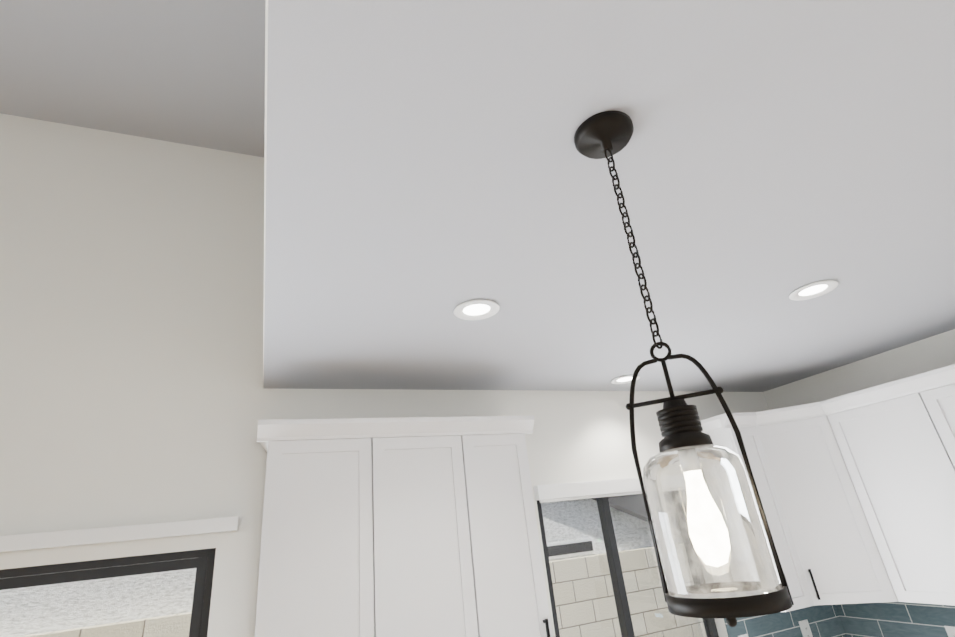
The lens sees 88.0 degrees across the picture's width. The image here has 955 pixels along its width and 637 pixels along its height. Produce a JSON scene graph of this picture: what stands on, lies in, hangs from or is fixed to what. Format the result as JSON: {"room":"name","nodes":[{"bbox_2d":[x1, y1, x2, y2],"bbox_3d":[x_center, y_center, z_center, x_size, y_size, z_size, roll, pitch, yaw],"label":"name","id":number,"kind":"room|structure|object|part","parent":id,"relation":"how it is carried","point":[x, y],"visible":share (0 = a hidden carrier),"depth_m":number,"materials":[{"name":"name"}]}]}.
{"room":"kitchen","nodes":[
{"label":"kitchen","id":0,"kind":"room"},
{"bbox_2d":[0,0,265,156],"bbox_3d":[-1.491,-2.891,-0.919,3.710,0.200,8.560,4,-25,-22],"label":"ceiling","id":1,"kind":"structure","parent":0,"point":[189,72],"depth_m":2.50,"materials":[{"name":"grey paint"}]},
{"bbox_2d":[0,113,768,636],"bbox_3d":[-0.909,0.985,2.475,7.400,4.300,0.160,4,-25,-22],"label":"wall","id":2,"kind":"structure","parent":0,"point":[132,391],"depth_m":2.51,"materials":[{"name":"white paint"}]},
{"bbox_2d":[0,548,215,636],"bbox_3d":[-1.949,1.940,1.552,1.820,2.035,0.105,4,-25,-22],"label":"window","id":3,"kind":"structure","parent":2,"relation":"attached to","point":[202,561],"depth_m":2.12,"materials":[{"name":"clear glass"}]},
{"bbox_2d":[0,517,237,551],"bbox_3d":[-2.071,0.882,1.883,2.093,0.058,0.063,4,-25,-22],"label":"headrail valance","id":4,"kind":"object","parent":2,"relation":"attached to","point":[29,541],"visible":1,"depth_m":2.07,"materials":[{"name":"white plastic"}]},
{"bbox_2d":[255,416,494,636],"bbox_3d":[-0.486,1.080,2.314,0.976,1.142,0.318,4,-25,-22],"label":"upper cabinet","id":5,"kind":"object","parent":2,"relation":"attached to","point":[404,527],"depth_m":2.21,"materials":[{"name":"white wood"}]},
{"bbox_3d":[1.087,0.068,1.718,3.408,0.085,3.288,4,-25,-22],"label":"crown","id":6,"kind":"part","parent":5,"relation":"part of","materials":[{"name":"white wood"}]},
{"bbox_2d":[475,416,551,636],"bbox_3d":[0.051,1.115,2.532,0.427,1.142,0.318,4,-25,-22],"label":"upper cabinet","id":7,"kind":"object","parent":2,"relation":"attached to","point":[518,588],"depth_m":2.44,"materials":[{"name":"white wood"}]},
{"bbox_2d":[537,490,718,636],"bbox_3d":[0.909,1.557,2.978,1.170,1.090,0.134,4,-25,-22],"label":"window","id":8,"kind":"structure","parent":2,"relation":"in","point":[623,611],"depth_m":3.01,"materials":[{"name":"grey glass"}]},
{"bbox_2d":[533,474,719,580],"bbox_3d":[0.938,1.361,2.972,1.216,0.755,0.054,4,-25,-22],"label":"window blind","id":9,"kind":"object","parent":8,"relation":"attached to","point":[578,490],"visible":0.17,"depth_m":3.00,"materials":[{"name":"white plastic"}]},
{"bbox_2d":[700,412,814,611],"bbox_3d":[1.787,1.221,3.216,0.295,1.142,0.356,4,-25,-22],"label":"upper cabinet","id":10,"kind":"object","parent":2,"relation":"attached to","point":[720,430],"depth_m":3.16,"materials":[{"name":"white wood"}]},
{"bbox_2d":[724,605,847,636],"bbox_3d":[0.745,1.927,2.641,3.699,0.545,0.010,4,-25,-22],"label":"backsplash","id":11,"kind":"structure","parent":2,"relation":"attached to","point":[823,620],"depth_m":3.17,"materials":[{"name":"teal tile"}]},
{"bbox_2d":[798,619,812,636],"bbox_3d":[2.122,2.021,3.184,0.080,0.132,0.008,4,-25,-22],"label":"electrical outlet plate","id":12,"kind":"object","parent":11,"relation":"attached to","point":[807,632],"depth_m":3.19,"materials":[{"name":"white plastic"}]},
{"bbox_2d":[751,400,906,605],"bbox_3d":[2.188,1.180,3.224,0.660,1.142,0.670,4,-25,-22],"label":"upper cabinet","id":13,"kind":"object","parent":2,"relation":"attached to","point":[842,555],"depth_m":3.04,"materials":[{"name":"white wood"}]},
{"bbox_2d":[263,0,954,391],"bbox_3d":[2.092,-1.959,0.219,3.894,1.720,8.200,4,-25,-22],"label":"ceiling","id":14,"kind":"structure","parent":0,"point":[429,168],"depth_m":1.33,"materials":[{"name":"grey paint"}]},
{"bbox_2d":[453,299,499,319],"bbox_3d":[-0.003,-0.032,1.938,0.184,0.009,0.184,4,-25,-22],"label":"recessed light","id":15,"kind":"object","parent":14,"relation":"in","point":[478,309],"visible":1,"depth_m":1.94,"materials":[{"name":"white plastic"}]},
{"bbox_2d":[611,375,639,383],"bbox_3d":[0.943,0.390,3.150,0.184,0.009,0.184,4,-25,-22],"label":"recessed light","id":16,"kind":"object","parent":14,"relation":"in","point":[625,379],"visible":0.77,"depth_m":3.15,"materials":[{"name":"white plastic"}]},
{"bbox_2d":[574,110,791,626],"bbox_3d":[0.335,0.020,0.934,0.174,0.970,0.174,4,-25,-22],"label":"pendant light","id":17,"kind":"object","parent":14,"relation":"hanging from","point":[686,442],"visible":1,"depth_m":0.82,"materials":[{"name":"brown metal"}]},
{"bbox_3d":[0.369,0.328,0.801,0.162,0.228,0.162,4,-25,-22],"label":"glass","id":18,"kind":"part","parent":17,"relation":"part of","materials":[{"name":"clear glass"}]},
{"bbox_2d":[789,280,837,300],"bbox_3d":[1.429,-0.118,2.104,0.184,0.009,0.184,4,-25,-22],"label":"recessed light","id":19,"kind":"object","parent":14,"relation":"in","point":[813,290],"visible":0.98,"depth_m":2.10,"materials":[{"name":"white plastic"}]},
{"bbox_2d":[763,329,954,409],"bbox_3d":[3.064,0.493,2.353,0.200,4.300,3.350,4,-25,-22],"label":"wall","id":20,"kind":"structure","parent":0,"point":[922,356],"depth_m":3.26,"materials":[{"name":"white paint"}]},
{"bbox_2d":[827,372,954,605],"bbox_3d":[2.528,0.968,2.823,0.356,1.142,0.651,4,-25,-22],"label":"upper cabinet","id":21,"kind":"object","parent":20,"relation":"attached to","point":[898,439],"depth_m":2.76,"materials":[{"name":"white wood"}]},
{"bbox_2d":[836,602,954,636],"bbox_3d":[2.883,1.562,2.344,0.010,0.545,2.310,4,-25,-22],"label":"backsplash","id":22,"kind":"structure","parent":20,"relation":"attached to","point":[894,619],"depth_m":3.04,"materials":[{"name":"teal tile"}]},
{"bbox_2d":[944,626,954,636],"bbox_3d":[2.686,1.797,2.767,0.009,0.125,0.075,4,-25,-22],"label":"electrical outlet plate","id":23,"kind":"object","parent":22,"relation":"attached to","point":[950,630],"depth_m":2.79,"materials":[{"name":"white plastic"}]},
{"bbox_2d":[927,364,954,431],"bbox_3d":[2.761,0.483,2.379,0.317,0.656,0.776,4,-25,-22],"label":"upper cabinet","id":24,"kind":"object","parent":20,"relation":"attached to","point":[942,379],"depth_m":2.62,"materials":[{"name":"white wood"}]},
{"label":"outside","id":25,"kind":"structure","parent":0,"visible":0},
{"bbox_2d":[17,542,703,636],"bbox_3d":[-2.107,3.185,3.742,16.000,1.710,0.180,4,-25,-22],"label":"wall","id":26,"kind":"structure","parent":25,"point":[163,625],"depth_m":5.22,"materials":[{"name":"white tile"}]},
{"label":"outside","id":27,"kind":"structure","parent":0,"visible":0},
{"bbox_2d":[0,499,682,636],"bbox_3d":[-2.547,0.129,5.323,16.000,5.550,0.360,4,-25,-22],"label":"ceiling","id":28,"kind":"structure","parent":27,"point":[145,583],"depth_m":4.03,"materials":[{"name":"paint"}]},
{"bbox_2d":[590,491,681,535],"bbox_3d":[1.679,1.954,5.977,4.551,2.420,0.200,4,-25,-22],"label":"roof","id":29,"kind":"structure","parent":28,"relation":"attached to","point":[621,504],"depth_m":5.87,"materials":[{"name":"grey"}]}
]}

